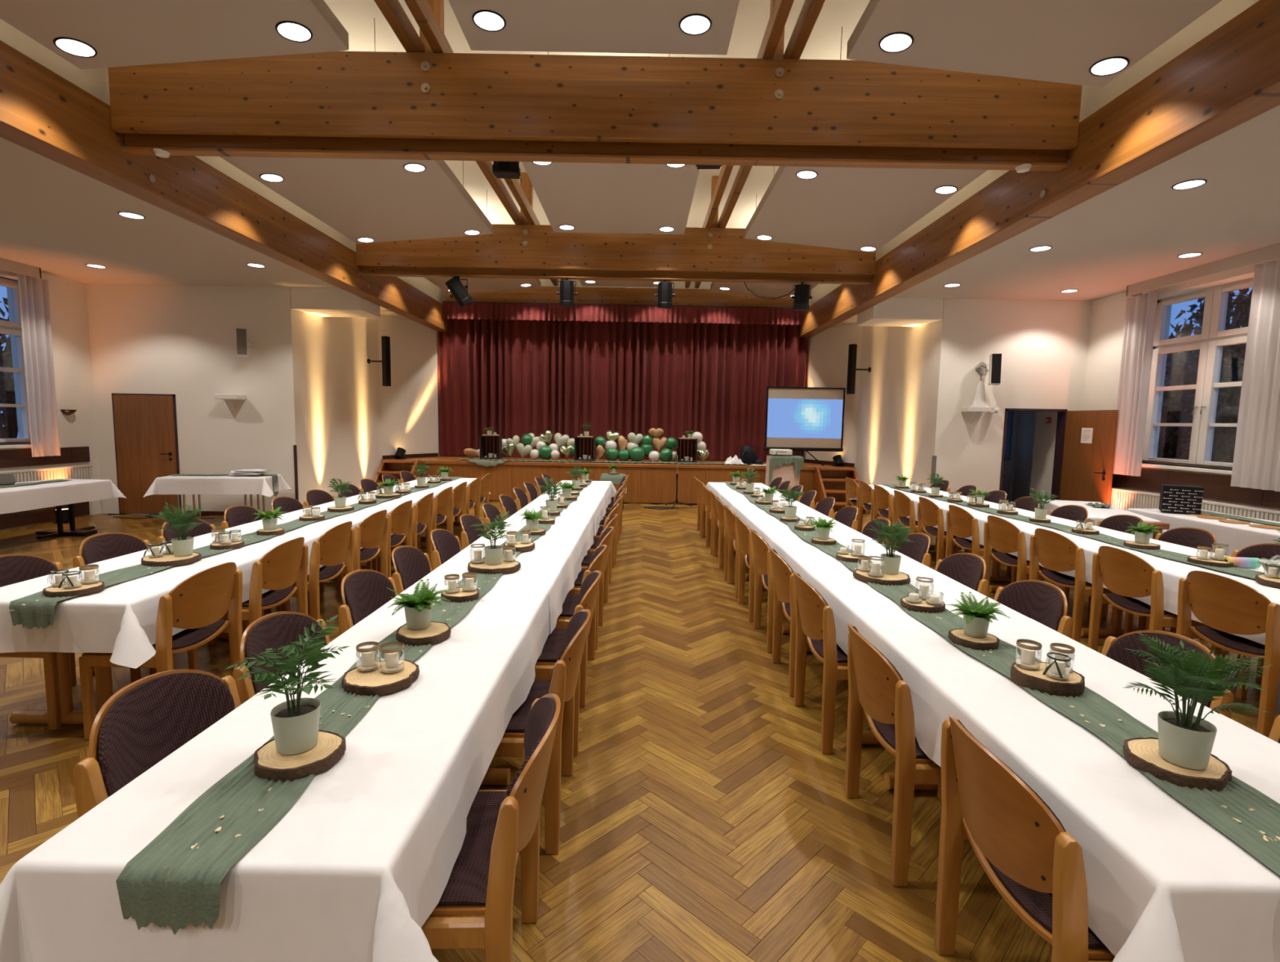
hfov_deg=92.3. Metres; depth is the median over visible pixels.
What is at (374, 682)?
wood slice
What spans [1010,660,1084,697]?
wood slice
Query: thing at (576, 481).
potted plant
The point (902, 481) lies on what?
potted plant
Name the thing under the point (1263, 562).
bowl
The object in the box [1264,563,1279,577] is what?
candle jar
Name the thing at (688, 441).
wooden crate
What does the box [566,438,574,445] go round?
balloon
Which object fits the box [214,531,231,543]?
candle jar
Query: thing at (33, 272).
rail
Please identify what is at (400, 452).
uplight
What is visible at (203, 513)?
baseboard
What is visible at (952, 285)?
recessed light
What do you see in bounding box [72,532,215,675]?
chair
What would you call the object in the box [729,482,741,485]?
wood slice
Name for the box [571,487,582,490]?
wood slice
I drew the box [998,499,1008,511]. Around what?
candle jar
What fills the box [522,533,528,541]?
candle
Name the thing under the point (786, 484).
chair
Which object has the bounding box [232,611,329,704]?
chair
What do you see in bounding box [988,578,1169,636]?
banquet table
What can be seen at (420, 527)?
seat cushion
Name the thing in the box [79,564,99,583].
candle jar
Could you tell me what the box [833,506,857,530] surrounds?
chair
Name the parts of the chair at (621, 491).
leg, leg, backrest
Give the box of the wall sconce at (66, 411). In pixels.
[60,408,76,414]
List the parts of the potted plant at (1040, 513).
pot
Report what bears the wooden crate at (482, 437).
on the table runner at (465, 458)
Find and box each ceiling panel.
[0,0,348,69]
[220,17,493,243]
[424,189,541,293]
[448,0,739,54]
[521,52,699,234]
[578,279,671,287]
[710,195,817,299]
[744,26,987,252]
[846,0,1222,87]
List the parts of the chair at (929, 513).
leg, backrest, seat, leg, rail, leg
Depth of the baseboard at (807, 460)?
13.33 m
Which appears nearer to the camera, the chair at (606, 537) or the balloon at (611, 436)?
the chair at (606, 537)
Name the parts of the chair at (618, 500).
leg, leg, backrest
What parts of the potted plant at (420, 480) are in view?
pot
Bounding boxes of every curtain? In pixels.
[17,273,60,457]
[437,318,807,461]
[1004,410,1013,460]
[1112,291,1158,475]
[1230,258,1279,491]
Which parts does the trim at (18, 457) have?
panel, panel, panel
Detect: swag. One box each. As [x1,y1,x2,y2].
[467,459,506,466]
[768,455,803,486]
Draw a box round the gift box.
[1158,483,1204,514]
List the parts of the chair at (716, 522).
backrest, leg, leg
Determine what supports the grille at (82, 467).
attached to the radiator at (82, 471)
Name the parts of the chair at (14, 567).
rail, backrest, leg, leg, leg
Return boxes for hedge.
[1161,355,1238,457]
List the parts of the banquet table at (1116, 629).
post, post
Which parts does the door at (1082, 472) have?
frame, handle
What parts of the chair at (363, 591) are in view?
leg, backrest, leg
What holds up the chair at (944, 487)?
on the floor
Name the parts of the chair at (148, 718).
leg, backrest, leg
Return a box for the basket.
[0,474,15,485]
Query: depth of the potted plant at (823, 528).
4.81 m
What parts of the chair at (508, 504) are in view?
backrest, leg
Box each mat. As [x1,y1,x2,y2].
[1184,512,1209,515]
[1196,515,1226,519]
[1218,519,1250,524]
[1248,524,1279,528]
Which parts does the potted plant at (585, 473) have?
pot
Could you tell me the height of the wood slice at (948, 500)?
0.034 m
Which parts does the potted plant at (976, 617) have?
pot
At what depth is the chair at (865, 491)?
9.09 m
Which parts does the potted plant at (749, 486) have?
pot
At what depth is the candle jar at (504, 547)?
3.89 m
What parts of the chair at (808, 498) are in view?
backrest, leg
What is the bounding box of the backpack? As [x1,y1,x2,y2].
[739,444,763,464]
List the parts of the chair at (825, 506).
backrest, leg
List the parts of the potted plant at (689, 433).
pot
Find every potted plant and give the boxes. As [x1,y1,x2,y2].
[151,502,206,556]
[225,614,349,754]
[253,506,284,529]
[327,477,352,507]
[377,478,399,494]
[386,578,452,629]
[411,461,430,485]
[436,466,452,478]
[470,511,513,564]
[483,427,493,434]
[516,508,546,530]
[539,477,565,511]
[556,480,577,497]
[567,465,584,487]
[579,467,593,479]
[582,422,591,435]
[607,464,618,472]
[684,430,694,437]
[728,470,744,482]
[742,466,760,491]
[760,485,778,501]
[777,484,804,518]
[807,516,837,539]
[870,519,913,574]
[895,474,910,485]
[928,472,945,494]
[946,591,1011,637]
[968,488,989,502]
[1029,487,1057,519]
[1124,520,1162,543]
[1124,631,1271,769]
[1272,527,1279,544]
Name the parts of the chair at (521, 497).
backrest, leg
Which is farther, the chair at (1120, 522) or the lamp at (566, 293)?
the lamp at (566, 293)
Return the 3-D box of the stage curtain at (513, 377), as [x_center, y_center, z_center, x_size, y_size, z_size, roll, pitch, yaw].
[-0.388,-2.155,13.830,8.280,3.320,0.271,1,6,0]
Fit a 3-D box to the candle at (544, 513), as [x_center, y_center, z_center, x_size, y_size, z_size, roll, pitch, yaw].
[-0.864,0.295,5.584,0.049,0.070,0.049,1,6,2]
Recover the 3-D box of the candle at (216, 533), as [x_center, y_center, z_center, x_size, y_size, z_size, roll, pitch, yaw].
[-2.974,0.387,4.337,0.045,0.060,0.046,3,6,17]
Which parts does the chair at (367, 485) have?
backrest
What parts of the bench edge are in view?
leg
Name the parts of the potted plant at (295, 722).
pot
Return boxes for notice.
[1080,427,1093,443]
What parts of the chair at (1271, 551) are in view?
leg, leg, leg, backrest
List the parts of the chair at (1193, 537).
leg, leg, backrest, leg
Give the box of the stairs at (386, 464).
[373,459,419,488]
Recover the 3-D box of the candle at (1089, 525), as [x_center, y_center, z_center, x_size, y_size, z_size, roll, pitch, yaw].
[4.027,0.392,5.504,0.042,0.055,0.042,-1,6,-20]
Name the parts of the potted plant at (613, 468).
pot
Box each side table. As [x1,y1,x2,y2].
[35,503,97,538]
[176,493,265,519]
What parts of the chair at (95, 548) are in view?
leg, backrest, leg, leg, leg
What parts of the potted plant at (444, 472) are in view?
pot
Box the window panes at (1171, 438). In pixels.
[1156,287,1252,462]
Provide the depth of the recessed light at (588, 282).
12.80 m
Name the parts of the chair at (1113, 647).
leg, backrest, leg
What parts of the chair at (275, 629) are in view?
leg, backrest, leg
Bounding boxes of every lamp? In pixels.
[444,275,472,306]
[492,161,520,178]
[556,278,577,306]
[654,280,675,307]
[695,164,721,168]
[791,281,812,311]
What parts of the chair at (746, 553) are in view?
leg, backrest, seat, leg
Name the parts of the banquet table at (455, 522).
post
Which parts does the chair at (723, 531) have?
backrest, leg, leg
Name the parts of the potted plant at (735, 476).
pot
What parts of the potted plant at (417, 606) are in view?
pot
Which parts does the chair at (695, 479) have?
backrest, leg, leg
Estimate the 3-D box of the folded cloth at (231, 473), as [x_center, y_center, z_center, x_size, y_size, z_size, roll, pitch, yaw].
[-6.123,-0.107,9.570,0.420,0.018,0.300,-1,6,-15]
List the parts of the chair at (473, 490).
leg, backrest, leg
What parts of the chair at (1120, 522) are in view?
leg, backrest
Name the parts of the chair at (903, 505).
leg, backrest, seat, leg, rail, leg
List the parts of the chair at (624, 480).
leg, backrest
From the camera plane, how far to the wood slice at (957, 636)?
2.61 m
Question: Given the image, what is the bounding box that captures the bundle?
[724,454,744,464]
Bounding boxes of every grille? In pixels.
[0,464,92,474]
[235,328,247,355]
[381,336,386,385]
[850,344,857,393]
[991,353,1001,382]
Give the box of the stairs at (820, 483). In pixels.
[813,466,867,513]
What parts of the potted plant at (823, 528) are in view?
pot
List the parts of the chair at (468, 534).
leg, backrest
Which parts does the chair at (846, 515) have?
backrest, leg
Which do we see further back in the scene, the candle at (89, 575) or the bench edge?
the bench edge
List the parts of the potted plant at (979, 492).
pot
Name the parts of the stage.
panel, panel, panel, panel, panel, panel, panel, panel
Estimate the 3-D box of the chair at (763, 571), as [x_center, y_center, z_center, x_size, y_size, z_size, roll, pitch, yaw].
[1.137,0.813,4.760,0.580,0.865,0.567,1,6,0]
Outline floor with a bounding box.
[0,500,1279,961]
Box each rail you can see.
[0,257,41,278]
[1126,243,1279,296]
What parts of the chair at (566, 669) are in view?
rail, seat, leg, leg, backrest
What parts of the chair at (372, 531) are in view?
leg, leg, leg, seat, backrest, leg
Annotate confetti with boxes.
[190,555,519,848]
[769,505,1279,841]
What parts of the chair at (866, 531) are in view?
backrest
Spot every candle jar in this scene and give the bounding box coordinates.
[47,569,68,586]
[57,570,81,587]
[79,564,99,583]
[142,542,163,557]
[160,540,173,553]
[211,528,225,542]
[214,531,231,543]
[226,529,241,541]
[302,505,312,515]
[308,506,319,516]
[355,640,379,671]
[357,492,366,500]
[368,491,375,499]
[379,641,404,672]
[444,573,459,592]
[462,572,477,591]
[470,543,484,563]
[502,545,515,561]
[506,530,517,544]
[520,530,530,543]
[539,506,550,519]
[558,493,565,504]
[754,487,759,494]
[771,499,778,509]
[805,516,813,525]
[837,550,848,554]
[850,538,865,555]
[857,555,871,571]
[867,555,884,576]
[905,596,921,602]
[915,577,933,599]
[925,599,942,604]
[967,494,975,502]
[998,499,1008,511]
[1015,638,1042,669]
[1042,652,1071,679]
[1048,642,1075,671]
[1075,520,1086,529]
[1084,519,1094,529]
[1196,546,1211,559]
[1210,542,1229,560]
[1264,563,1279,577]
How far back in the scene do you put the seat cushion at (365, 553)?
5.55 m
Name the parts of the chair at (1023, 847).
leg, rail, backrest, seat, leg, rail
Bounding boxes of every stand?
[665,447,691,507]
[764,456,799,489]
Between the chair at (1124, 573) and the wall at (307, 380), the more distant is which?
the wall at (307, 380)
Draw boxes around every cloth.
[228,473,263,475]
[230,471,268,474]
[231,470,262,472]
[233,468,270,471]
[600,473,625,484]
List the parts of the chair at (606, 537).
rail, leg, leg, backrest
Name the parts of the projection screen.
leg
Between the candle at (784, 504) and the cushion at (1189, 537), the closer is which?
the cushion at (1189, 537)
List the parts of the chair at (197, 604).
leg, rail, leg, leg, seat, backrest, rail, leg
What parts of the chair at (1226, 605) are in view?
leg, rail, seat, backrest, leg, leg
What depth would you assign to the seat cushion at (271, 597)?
4.19 m
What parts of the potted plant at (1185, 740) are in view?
pot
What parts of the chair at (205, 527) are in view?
leg, backrest, leg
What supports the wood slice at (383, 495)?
on the table runner at (38, 613)
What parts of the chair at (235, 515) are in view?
leg, backrest, leg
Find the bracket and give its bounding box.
[975,364,986,380]
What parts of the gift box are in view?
lid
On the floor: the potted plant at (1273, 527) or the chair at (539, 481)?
the chair at (539, 481)
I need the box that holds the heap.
[1085,502,1111,507]
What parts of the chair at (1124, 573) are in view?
leg, rail, backrest, seat, leg, leg, rail, leg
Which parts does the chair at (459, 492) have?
leg, seat, leg, backrest, leg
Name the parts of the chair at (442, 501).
seat, leg, backrest, leg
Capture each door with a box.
[111,393,182,514]
[999,408,1118,504]
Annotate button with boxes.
[1045,417,1051,422]
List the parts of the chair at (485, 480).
leg, backrest, leg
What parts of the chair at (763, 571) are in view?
leg, backrest, seat, leg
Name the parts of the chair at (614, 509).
leg, leg, backrest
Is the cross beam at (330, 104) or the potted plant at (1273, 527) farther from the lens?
the cross beam at (330, 104)
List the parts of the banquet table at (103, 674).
post, post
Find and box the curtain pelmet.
[442,301,803,324]
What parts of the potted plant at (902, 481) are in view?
pot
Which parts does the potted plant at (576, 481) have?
pot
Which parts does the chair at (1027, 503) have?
backrest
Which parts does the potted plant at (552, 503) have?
pot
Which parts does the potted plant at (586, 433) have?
pot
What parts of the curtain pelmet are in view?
pelmet rail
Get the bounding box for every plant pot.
[488,453,493,457]
[684,456,688,461]
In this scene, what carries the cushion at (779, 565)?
on the chair at (784, 582)
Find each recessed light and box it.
[53,37,97,57]
[85,263,106,268]
[117,211,145,219]
[246,262,265,267]
[259,173,284,182]
[275,21,312,42]
[356,237,374,242]
[403,163,426,172]
[463,230,479,235]
[471,9,506,31]
[520,284,531,286]
[532,161,551,165]
[559,224,574,230]
[585,280,595,283]
[658,226,675,231]
[665,164,685,168]
[679,13,711,35]
[719,287,729,289]
[755,235,772,239]
[795,169,817,179]
[859,246,876,251]
[878,31,914,53]
[934,185,958,194]
[943,283,960,287]
[1029,245,1052,251]
[1060,288,1078,293]
[1088,56,1129,76]
[1171,178,1207,190]
[1177,252,1202,257]
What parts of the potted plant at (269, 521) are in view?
pot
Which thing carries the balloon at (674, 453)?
on the stage
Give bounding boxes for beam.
[0,40,447,331]
[107,51,1082,171]
[355,223,875,284]
[444,286,794,306]
[799,0,1279,337]
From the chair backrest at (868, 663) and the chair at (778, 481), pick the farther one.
the chair at (778, 481)
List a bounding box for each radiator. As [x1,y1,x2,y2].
[0,464,92,482]
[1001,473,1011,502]
[1110,487,1279,521]
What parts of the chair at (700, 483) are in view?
backrest, leg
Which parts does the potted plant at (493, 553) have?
pot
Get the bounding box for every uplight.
[53,508,69,523]
[394,447,406,458]
[831,454,843,466]
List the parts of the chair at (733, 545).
backrest, leg, leg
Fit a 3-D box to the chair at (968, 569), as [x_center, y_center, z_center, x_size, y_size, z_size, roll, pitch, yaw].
[1.868,0.900,3.984,0.580,0.865,0.567,1,6,0]
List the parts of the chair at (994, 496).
backrest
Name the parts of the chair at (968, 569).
leg, backrest, leg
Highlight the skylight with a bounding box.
[324,0,870,228]
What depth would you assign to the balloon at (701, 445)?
13.21 m
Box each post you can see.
[419,0,444,53]
[520,172,533,224]
[711,176,718,227]
[769,0,784,58]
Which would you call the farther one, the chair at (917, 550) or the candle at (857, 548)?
the chair at (917, 550)
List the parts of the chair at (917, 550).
backrest, leg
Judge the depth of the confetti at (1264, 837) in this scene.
1.51 m
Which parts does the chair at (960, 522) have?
leg, backrest, seat, leg, rail, leg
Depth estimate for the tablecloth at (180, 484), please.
9.22 m
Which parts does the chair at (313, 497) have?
backrest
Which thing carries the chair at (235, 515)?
on the floor
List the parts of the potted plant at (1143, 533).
pot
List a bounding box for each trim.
[0,446,89,529]
[290,287,380,317]
[856,297,943,326]
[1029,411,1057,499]
[1111,467,1279,508]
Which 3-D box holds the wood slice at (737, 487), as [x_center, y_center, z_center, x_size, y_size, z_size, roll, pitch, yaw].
[1.444,0.102,8.709,0.166,0.032,0.159,2,6,8]
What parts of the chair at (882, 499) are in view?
leg, backrest, leg, seat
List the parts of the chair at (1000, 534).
leg, backrest, seat, leg, leg, rail, leg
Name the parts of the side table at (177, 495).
leg, leg, leg, leg, leg, leg, leg, leg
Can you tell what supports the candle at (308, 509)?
in the candle jar at (304, 506)
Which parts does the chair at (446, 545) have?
leg, backrest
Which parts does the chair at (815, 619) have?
leg, backrest, seat, leg, rail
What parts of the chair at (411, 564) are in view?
leg, backrest, leg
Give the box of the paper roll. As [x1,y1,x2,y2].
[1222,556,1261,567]
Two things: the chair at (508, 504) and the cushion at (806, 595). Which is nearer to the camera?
the cushion at (806, 595)
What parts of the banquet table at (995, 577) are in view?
post, post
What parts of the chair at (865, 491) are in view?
leg, backrest, leg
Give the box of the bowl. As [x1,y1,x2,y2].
[1258,559,1279,574]
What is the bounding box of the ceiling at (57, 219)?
[0,137,410,319]
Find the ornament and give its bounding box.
[970,380,988,406]
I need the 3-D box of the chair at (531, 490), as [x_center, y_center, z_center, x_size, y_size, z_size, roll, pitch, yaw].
[-1.244,0.448,8.130,0.580,0.865,0.567,1,6,0]
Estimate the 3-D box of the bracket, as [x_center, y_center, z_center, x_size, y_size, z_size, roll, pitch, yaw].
[5.569,-1.761,10.022,0.142,0.254,0.111,1,6,0]
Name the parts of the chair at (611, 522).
leg, backrest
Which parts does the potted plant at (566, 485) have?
pot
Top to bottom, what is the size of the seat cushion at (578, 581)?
0.050 m
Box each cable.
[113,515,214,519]
[644,506,697,508]
[743,281,794,298]
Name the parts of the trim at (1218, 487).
panel, panel, panel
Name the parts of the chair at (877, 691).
leg, backrest, seat, leg, rail, leg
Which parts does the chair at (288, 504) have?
backrest, leg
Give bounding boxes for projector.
[769,448,792,455]
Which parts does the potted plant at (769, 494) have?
pot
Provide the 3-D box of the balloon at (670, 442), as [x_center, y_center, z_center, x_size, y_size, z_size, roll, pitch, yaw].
[0.667,-0.811,13.286,0.259,0.266,0.261,-4,7,-40]
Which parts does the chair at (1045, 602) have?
leg, backrest, leg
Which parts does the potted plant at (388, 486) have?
pot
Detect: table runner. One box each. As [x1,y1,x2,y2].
[0,479,72,488]
[8,476,462,629]
[115,480,591,933]
[170,474,278,496]
[458,457,747,464]
[724,481,1279,875]
[882,484,1266,578]
[1200,510,1279,525]
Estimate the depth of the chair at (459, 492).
7.90 m
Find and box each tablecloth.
[0,478,126,514]
[0,505,395,668]
[0,586,550,961]
[143,474,292,497]
[318,477,490,523]
[411,510,594,633]
[520,480,616,535]
[706,481,827,522]
[745,515,1029,654]
[849,484,1057,539]
[858,615,1279,961]
[969,515,1279,644]
[1040,499,1166,538]
[1126,507,1279,556]
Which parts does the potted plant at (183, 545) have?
pot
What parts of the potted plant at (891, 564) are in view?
pot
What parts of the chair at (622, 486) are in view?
leg, backrest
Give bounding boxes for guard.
[293,444,298,500]
[930,455,936,484]
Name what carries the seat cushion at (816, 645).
on the chair at (815, 619)
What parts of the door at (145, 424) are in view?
handle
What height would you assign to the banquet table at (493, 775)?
0.733 m
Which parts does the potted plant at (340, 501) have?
pot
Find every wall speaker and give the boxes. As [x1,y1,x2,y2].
[235,328,254,356]
[366,336,391,386]
[846,343,871,394]
[982,353,1002,385]
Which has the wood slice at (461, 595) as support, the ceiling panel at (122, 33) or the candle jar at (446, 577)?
the candle jar at (446, 577)
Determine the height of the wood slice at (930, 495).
0.031 m
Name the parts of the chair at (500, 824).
rail, seat, rail, leg, leg, backrest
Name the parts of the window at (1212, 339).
sash, sash, sill, sash, sash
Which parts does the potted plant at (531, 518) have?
pot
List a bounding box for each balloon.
[463,448,477,457]
[476,448,479,457]
[502,438,507,446]
[502,442,514,459]
[506,435,519,448]
[515,443,532,459]
[521,433,533,445]
[528,432,541,447]
[529,448,539,459]
[536,440,546,449]
[537,444,551,459]
[538,430,552,444]
[549,443,558,450]
[551,449,559,459]
[554,432,569,451]
[560,444,572,460]
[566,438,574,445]
[570,444,574,456]
[595,435,605,447]
[596,444,605,460]
[604,440,617,449]
[604,448,618,461]
[605,430,619,440]
[617,435,628,449]
[617,448,630,461]
[626,441,638,450]
[627,432,643,444]
[629,446,644,462]
[640,444,653,457]
[641,435,653,444]
[648,427,663,437]
[648,450,659,461]
[652,436,666,452]
[659,448,672,462]
[665,437,676,449]
[671,450,676,461]
[692,431,702,442]
[697,440,706,450]
[697,448,710,461]
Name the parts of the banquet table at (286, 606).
post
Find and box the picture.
[766,398,843,438]
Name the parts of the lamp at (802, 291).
len frame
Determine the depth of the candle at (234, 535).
4.36 m
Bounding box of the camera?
[988,407,999,413]
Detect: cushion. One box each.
[0,555,58,586]
[83,533,147,564]
[97,672,235,796]
[151,619,225,648]
[164,518,212,542]
[226,506,262,527]
[242,586,294,606]
[273,497,303,514]
[306,564,342,579]
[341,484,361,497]
[360,547,378,559]
[391,533,404,545]
[417,524,425,533]
[436,515,444,523]
[437,507,459,515]
[437,790,506,904]
[453,502,474,507]
[469,496,484,502]
[484,503,502,525]
[493,697,555,832]
[505,679,550,731]
[537,628,566,661]
[549,611,587,686]
[559,593,579,615]
[572,572,598,616]
[573,568,586,585]
[581,546,604,583]
[581,551,594,564]
[590,537,599,547]
[594,527,612,551]
[596,525,603,534]
[599,515,615,539]
[599,516,606,524]
[603,504,617,526]
[604,508,610,515]
[606,502,613,507]
[609,495,621,510]
[614,488,623,499]
[746,554,749,564]
[764,573,768,586]
[771,548,793,572]
[784,602,790,616]
[789,485,801,497]
[796,573,828,605]
[810,638,847,661]
[850,499,868,505]
[863,504,879,510]
[871,717,928,757]
[879,510,888,516]
[899,517,917,524]
[924,526,954,535]
[930,480,948,491]
[954,537,983,547]
[984,490,1004,503]
[984,854,1106,946]
[993,551,1029,564]
[1011,497,1037,511]
[1040,568,1092,585]
[1050,505,1085,521]
[1098,515,1142,534]
[1105,592,1173,613]
[1106,632,1213,706]
[1158,528,1213,551]
[1194,625,1265,654]
[1235,544,1279,560]
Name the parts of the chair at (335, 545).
rail, leg, seat, backrest, leg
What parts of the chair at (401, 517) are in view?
leg, leg, seat, backrest, leg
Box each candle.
[54,573,65,583]
[66,574,77,585]
[83,569,95,580]
[151,546,159,555]
[164,543,173,551]
[214,532,222,540]
[222,533,228,542]
[231,532,238,539]
[305,507,311,514]
[313,509,318,515]
[361,650,374,666]
[369,493,373,498]
[385,651,399,667]
[448,579,456,590]
[465,577,474,588]
[473,548,481,560]
[505,549,512,559]
[509,534,515,542]
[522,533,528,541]
[542,509,547,517]
[560,496,564,502]
[773,502,777,507]
[781,502,786,507]
[840,546,846,551]
[853,543,862,554]
[860,560,868,568]
[871,561,880,573]
[908,592,919,599]
[919,582,928,596]
[928,594,939,601]
[977,497,982,502]
[1000,502,1006,509]
[1020,647,1035,664]
[1051,659,1065,674]
[1054,651,1068,666]
[1086,522,1092,528]
[1200,549,1208,557]
[1214,547,1224,558]
[1267,566,1277,575]
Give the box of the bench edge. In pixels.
[1144,521,1169,538]
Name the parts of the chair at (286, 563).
leg, rail, leg, leg, seat, backrest, rail, leg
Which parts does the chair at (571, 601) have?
rail, seat, leg, leg, backrest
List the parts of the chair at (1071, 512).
leg, backrest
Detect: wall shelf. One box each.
[214,393,245,411]
[960,406,991,423]
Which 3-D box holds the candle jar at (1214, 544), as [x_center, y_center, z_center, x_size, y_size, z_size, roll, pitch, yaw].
[4.055,0.493,4.298,0.094,0.114,0.094,1,6,0]
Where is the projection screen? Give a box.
[764,386,845,466]
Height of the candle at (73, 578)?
0.052 m
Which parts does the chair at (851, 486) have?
leg, backrest, leg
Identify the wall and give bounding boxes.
[0,18,444,303]
[0,269,101,530]
[85,284,440,513]
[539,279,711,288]
[803,297,1092,493]
[808,0,1259,306]
[1003,410,1035,506]
[1082,257,1279,510]
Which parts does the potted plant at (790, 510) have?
pot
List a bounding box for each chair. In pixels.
[0,553,141,729]
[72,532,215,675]
[72,668,240,817]
[78,561,242,739]
[156,517,271,613]
[187,537,308,669]
[220,505,280,609]
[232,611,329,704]
[261,520,354,619]
[269,496,324,588]
[303,488,334,506]
[307,509,388,613]
[337,483,396,558]
[337,568,397,635]
[343,499,413,577]
[360,478,380,492]
[372,492,433,570]
[382,474,399,488]
[391,545,431,593]
[396,486,453,551]
[400,470,416,483]
[417,481,466,549]
[421,693,560,961]
[430,528,461,570]
[436,476,480,528]
[458,472,490,526]
[459,513,485,549]
[482,502,502,533]
[493,608,591,853]
[498,493,518,520]
[512,487,528,510]
[523,481,537,502]
[534,476,546,497]
[534,569,601,755]
[541,473,553,486]
[554,544,607,690]
[567,526,613,649]
[581,513,617,602]
[586,503,619,582]
[593,494,622,578]
[599,488,625,564]
[603,482,625,542]
[606,477,627,541]
[610,474,628,533]
[693,475,701,536]
[697,480,711,537]
[702,484,713,555]
[709,489,719,565]
[715,496,735,580]
[724,504,738,598]
[734,515,754,622]
[751,528,773,653]
[768,547,795,696]
[769,476,783,490]
[777,480,791,493]
[788,484,803,502]
[793,571,848,753]
[799,489,816,509]
[814,497,835,518]
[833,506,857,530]
[844,623,941,885]
[845,476,885,531]
[857,480,901,533]
[861,517,890,544]
[872,484,908,547]
[892,489,946,559]
[894,532,930,567]
[915,480,950,532]
[917,496,963,562]
[933,715,1115,961]
[934,552,989,595]
[945,504,1017,582]
[955,484,977,497]
[964,489,1008,552]
[970,496,1039,552]
[983,515,1070,615]
[993,579,1073,638]
[1005,504,1090,575]
[1028,528,1133,642]
[1049,514,1145,611]
[1087,545,1221,656]
[1100,527,1222,639]
[1101,630,1234,718]
[1169,542,1279,673]
[1176,570,1279,737]
[1255,657,1264,684]
[1268,714,1279,742]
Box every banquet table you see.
[9,632,229,724]
[263,562,361,618]
[361,542,426,572]
[420,515,458,541]
[480,767,510,784]
[733,550,749,578]
[762,583,790,633]
[806,642,881,744]
[884,763,937,790]
[898,528,961,550]
[928,537,1012,582]
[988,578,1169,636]
[1162,626,1229,656]
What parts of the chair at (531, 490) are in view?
backrest, leg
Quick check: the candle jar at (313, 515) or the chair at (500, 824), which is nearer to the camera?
the chair at (500, 824)
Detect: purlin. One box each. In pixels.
[373,0,558,285]
[404,0,565,279]
[684,0,794,288]
[694,0,825,288]
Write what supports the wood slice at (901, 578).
on the table runner at (1237, 795)
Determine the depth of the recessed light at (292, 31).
4.22 m
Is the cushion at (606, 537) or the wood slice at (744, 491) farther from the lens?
the wood slice at (744, 491)
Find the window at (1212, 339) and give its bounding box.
[1142,277,1253,474]
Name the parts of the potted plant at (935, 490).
pot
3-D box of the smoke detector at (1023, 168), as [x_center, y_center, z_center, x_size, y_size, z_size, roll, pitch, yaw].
[3.185,-2.592,5.105,0.120,0.035,0.118,1,6,0]
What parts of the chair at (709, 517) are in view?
backrest, leg, leg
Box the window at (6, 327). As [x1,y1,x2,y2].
[0,277,61,448]
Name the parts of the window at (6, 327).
sash, frame, sash, sill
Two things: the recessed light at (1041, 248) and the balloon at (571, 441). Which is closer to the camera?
the recessed light at (1041, 248)
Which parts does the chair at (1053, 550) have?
leg, rail, backrest, seat, leg, rail, leg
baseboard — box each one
[186,510,269,515]
[382,453,438,459]
[804,458,854,466]
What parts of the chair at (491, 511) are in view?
leg, backrest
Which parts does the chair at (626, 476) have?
leg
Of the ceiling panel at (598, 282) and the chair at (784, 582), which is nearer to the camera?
the chair at (784, 582)
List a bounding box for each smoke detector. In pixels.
[152,148,170,158]
[1015,164,1031,173]
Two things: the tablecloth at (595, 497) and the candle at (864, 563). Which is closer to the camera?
the candle at (864, 563)
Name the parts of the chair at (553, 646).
rail, seat, leg, leg, backrest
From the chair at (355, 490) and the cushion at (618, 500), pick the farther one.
the chair at (355, 490)
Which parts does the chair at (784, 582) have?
leg, backrest, seat, leg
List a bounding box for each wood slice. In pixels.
[42,580,105,597]
[141,551,201,566]
[209,540,244,549]
[253,728,346,781]
[256,527,284,535]
[298,514,324,520]
[327,505,354,512]
[342,658,419,696]
[358,499,376,504]
[374,493,401,498]
[395,489,410,493]
[395,621,450,645]
[414,484,429,488]
[426,480,440,483]
[438,477,451,480]
[440,586,479,602]
[467,557,520,574]
[503,541,534,551]
[523,528,545,535]
[538,517,555,524]
[547,510,559,515]
[556,502,567,508]
[560,495,577,500]
[570,491,579,494]
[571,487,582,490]
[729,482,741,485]
[736,486,746,489]
[743,490,755,493]
[751,493,763,497]
[755,499,773,504]
[768,507,785,513]
[780,515,799,521]
[794,524,815,531]
[810,537,835,545]
[835,551,862,562]
[853,568,910,585]
[894,484,908,488]
[900,595,945,613]
[911,489,926,493]
[928,493,942,497]
[947,497,962,502]
[947,628,999,650]
[967,502,989,507]
[996,509,1017,515]
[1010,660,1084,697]
[1028,516,1050,522]
[1071,528,1099,534]
[1123,540,1160,549]
[1123,736,1231,791]
[1186,555,1233,567]
[1254,573,1279,587]
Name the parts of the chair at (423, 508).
leg, leg, leg, seat, backrest, leg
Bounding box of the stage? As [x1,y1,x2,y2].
[381,455,855,503]
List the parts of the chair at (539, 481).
backrest, leg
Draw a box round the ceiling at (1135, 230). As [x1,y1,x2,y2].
[831,105,1279,327]
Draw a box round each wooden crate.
[479,435,502,458]
[574,436,595,460]
[675,438,697,462]

